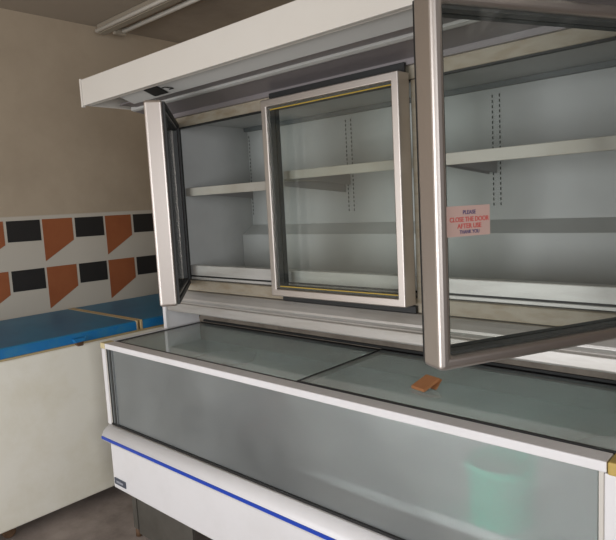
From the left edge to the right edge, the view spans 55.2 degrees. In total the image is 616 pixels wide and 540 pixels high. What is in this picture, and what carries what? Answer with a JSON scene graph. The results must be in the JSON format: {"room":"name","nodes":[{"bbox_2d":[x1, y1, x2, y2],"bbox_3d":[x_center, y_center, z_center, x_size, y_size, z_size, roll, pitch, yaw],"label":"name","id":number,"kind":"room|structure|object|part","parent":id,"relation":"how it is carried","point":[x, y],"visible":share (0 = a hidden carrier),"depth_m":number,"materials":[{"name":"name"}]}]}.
{"room":"convenience store","nodes":[
{"label":"convenience store","id":0,"kind":"room"},
{"bbox_2d":[0,8,178,320],"bbox_3d":[-2.519,-0.020,2.696,0.121,2.700,5.458,3,9,42],"label":"wall","id":1,"kind":"structure","parent":0,"point":[77,228],"depth_m":3.69,"materials":[{"name":"beige paint"}]},
{"bbox_2d":[0,486,211,539],"bbox_3d":[-0.721,1.500,0.895,5.315,0.100,5.820,3,9,42],"label":"floor","id":2,"kind":"structure","parent":0,"point":[107,514],"depth_m":2.90,"materials":[{"name":"concrete"}]},
{"bbox_2d":[0,293,199,537],"bbox_3d":[-1.192,0.716,3.488,0.818,0.921,2.020,3,9,42],"label":"chest freezer","id":3,"kind":"object","parent":2,"relation":"on","point":[54,455],"visible":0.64,"depth_m":2.91,"materials":[{"name":"white metal"}]},
{"bbox_3d":[-1.558,0.345,3.085,0.788,0.050,1.028,3,9,42],"label":"lid","id":4,"kind":"part","parent":3,"relation":"part of","materials":[{"name":"blue plastic"}]},
{"bbox_3d":[-1.141,0.349,2.938,0.022,0.022,0.067,3,9,42],"label":"lid handle","id":5,"kind":"part","parent":3,"relation":"part of","materials":[{"name":"blue plastic"}]},
{"bbox_3d":[-1.216,0.283,3.457,0.792,0.053,0.013,3,9,42],"label":"trim","id":6,"kind":"part","parent":3,"relation":"part of","materials":[{"name":"beige"}]},
{"bbox_3d":[-1.199,0.280,3.476,0.792,0.053,0.015,3,9,42],"label":"trim","id":7,"kind":"part","parent":3,"relation":"part of","materials":[{"name":"beige"}]},
{"bbox_3d":[-0.878,0.225,3.832,0.788,0.050,0.978,3,9,42],"label":"lid","id":8,"kind":"part","parent":3,"relation":"part of","materials":[{"name":"blue plastic"}]},
{"bbox_2d":[79,0,615,539],"bbox_3d":[0.208,0.221,2.080,2.461,2.076,1.195,3,9,42],"label":"freezer","id":9,"kind":"object","parent":2,"relation":"on","point":[354,202],"visible":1,"depth_m":2.02,"materials":[{"name":"white metal"}]},
{"bbox_3d":[-0.903,0.525,2.680,0.026,0.352,0.032,3,9,42],"label":"corner post","id":10,"kind":"part","parent":9,"relation":"part of","materials":[{"name":"white metal"}]},
{"bbox_3d":[-0.888,0.523,2.669,0.009,0.348,0.028,3,9,42],"label":"post","id":11,"kind":"part","parent":9,"relation":"part of","materials":[{"name":"metal"}]},
{"bbox_3d":[-0.631,-0.800,2.863,0.010,0.085,0.928,3,9,42],"label":"plate","id":12,"kind":"part","parent":9,"relation":"part of","materials":[{"name":"metal"}]},
{"bbox_3d":[-0.842,0.955,2.644,0.092,0.030,0.004,3,9,42],"label":"name plate","id":13,"kind":"part","parent":9,"relation":"part of","materials":[{"name":"grey plastic"}]},
{"bbox_3d":[-0.795,1.093,2.744,0.034,0.221,0.030,3,9,42],"label":"leg","id":14,"kind":"part","parent":9,"relation":"part of","materials":[{"name":"metal"}]},
{"bbox_2d":[144,86,167,95],"bbox_3d":[-0.587,-0.689,2.276,0.090,0.020,0.052,3,9,42],"label":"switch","id":15,"kind":"object","parent":9,"relation":"attached to","point":[153,91],"depth_m":2.27,"materials":[{"name":"black plastic"}]},
{"bbox_3d":[-0.726,0.304,2.870,0.022,0.024,0.495,3,9,42],"label":"rail","id":16,"kind":"part","parent":9,"relation":"part of","materials":[{"name":"grey metal"}]},
{"bbox_3d":[-0.628,1.111,2.590,0.418,0.241,0.015,3,9,42],"label":"plinth panel","id":17,"kind":"part","parent":9,"relation":"part of","materials":[{"name":"metal"}]},
{"bbox_3d":[-0.580,-0.270,2.466,0.066,0.755,0.624,-4,7,-7],"label":"door","id":18,"kind":"part","parent":9,"relation":"part of","materials":[{"name":"silver metal"}]},
{"bbox_3d":[-0.571,-0.271,2.467,0.004,0.703,0.572,-4,7,-7],"label":"glass pane","id":19,"kind":"part","parent":9,"relation":"part of","materials":[{"name":"clear glass"}]},
{"bbox_3d":[0.197,0.849,2.297,2.122,0.258,0.900,3,9,42],"label":"panel","id":20,"kind":"part","parent":9,"relation":"part of","materials":[{"name":"white metal"}]},
{"bbox_3d":[-0.114,0.774,1.947,2.140,0.068,0.052,3,9,42],"label":"bumper rail","id":21,"kind":"part","parent":9,"relation":"part of","materials":[{"name":"white metal"}]},
{"bbox_2d":[186,179,310,195],"bbox_3d":[-0.206,-0.383,2.751,0.653,0.038,0.410,3,9,42],"label":"shelf","id":22,"kind":"object","parent":9,"relation":"attached to","point":[291,187],"depth_m":2.69,"materials":[{"name":"metal"}]},
{"bbox_3d":[0.089,-0.265,2.115,0.624,0.755,0.066,3,9,42],"label":"door","id":23,"kind":"part","parent":9,"relation":"part of","materials":[{"name":"clear glass"}]},
{"bbox_2d":[283,158,412,179],"bbox_3d":[0.294,-0.392,2.294,0.690,0.034,0.410,3,9,42],"label":"shelf","id":24,"kind":"object","parent":9,"relation":"attached to","point":[379,170],"depth_m":2.28,"materials":[{"name":"metal"}]},
{"bbox_3d":[-0.127,0.561,1.973,2.050,0.350,0.008,3,9,42],"label":"glass","id":25,"kind":"part","parent":9,"relation":"part of","materials":[{"name":"clear glass"}]},
{"bbox_3d":[-0.122,0.376,1.958,2.075,0.024,0.055,3,9,42],"label":"rail","id":26,"kind":"part","parent":9,"relation":"part of","materials":[{"name":"white metal"}]},
{"bbox_3d":[0.125,0.185,2.194,2.140,0.099,0.070,3,9,42],"label":"moulding","id":27,"kind":"part","parent":9,"relation":"part of","materials":[{"name":"metal"}]},
{"bbox_3d":[0.120,-0.271,2.163,2.140,0.810,0.024,3,9,42],"label":"frame","id":28,"kind":"part","parent":9,"relation":"part of","materials":[{"name":"silver metal"}]},
{"bbox_2d":[411,374,441,391],"bbox_3d":[0.358,0.340,1.775,0.073,0.030,0.059,-7,8,-33],"label":"cardboard piece","id":29,"kind":"object","parent":9,"relation":"on","point":[426,382],"visible":1,"depth_m":1.77,"materials":[{"name":"brown cardboard"}]},
{"bbox_3d":[0.527,-0.197,1.306,0.624,0.755,0.066,-6,7,-22],"label":"door","id":30,"kind":"part","parent":9,"relation":"part of","materials":[{"name":"silver metal"}]},
{"bbox_2d":[446,135,615,164],"bbox_3d":[0.772,-0.369,1.862,0.589,0.038,0.410,3,9,42],"label":"shelf","id":31,"kind":"object","parent":9,"relation":"attached to","point":[596,150],"depth_m":1.79,"materials":[{"name":"metal"}]},
{"bbox_3d":[0.643,0.599,1.285,0.011,0.348,0.028,3,9,42],"label":"post","id":32,"kind":"part","parent":9,"relation":"part of","materials":[{"name":"metal"}]},
{"bbox_3d":[0.656,0.603,1.271,0.026,0.352,0.032,3,9,42],"label":"corner post","id":33,"kind":"part","parent":9,"relation":"part of","materials":[{"name":"white metal"}]},
{"bbox_2d":[0,0,294,42],"bbox_3d":[-0.707,-1.306,0.756,5.315,0.100,5.340,3,9,42],"label":"ceiling","id":34,"kind":"structure","parent":0,"point":[199,18],"depth_m":3.58,"materials":[{"name":"paint"}]},
{"bbox_2d":[95,0,199,35],"bbox_3d":[-0.333,-1.481,2.909,2.620,0.073,0.163,3,9,42],"label":"light","id":35,"kind":"object","parent":34,"relation":"attached to","point":[115,24],"visible":1,"depth_m":3.48,"materials":[{"name":"beige"}]}
]}

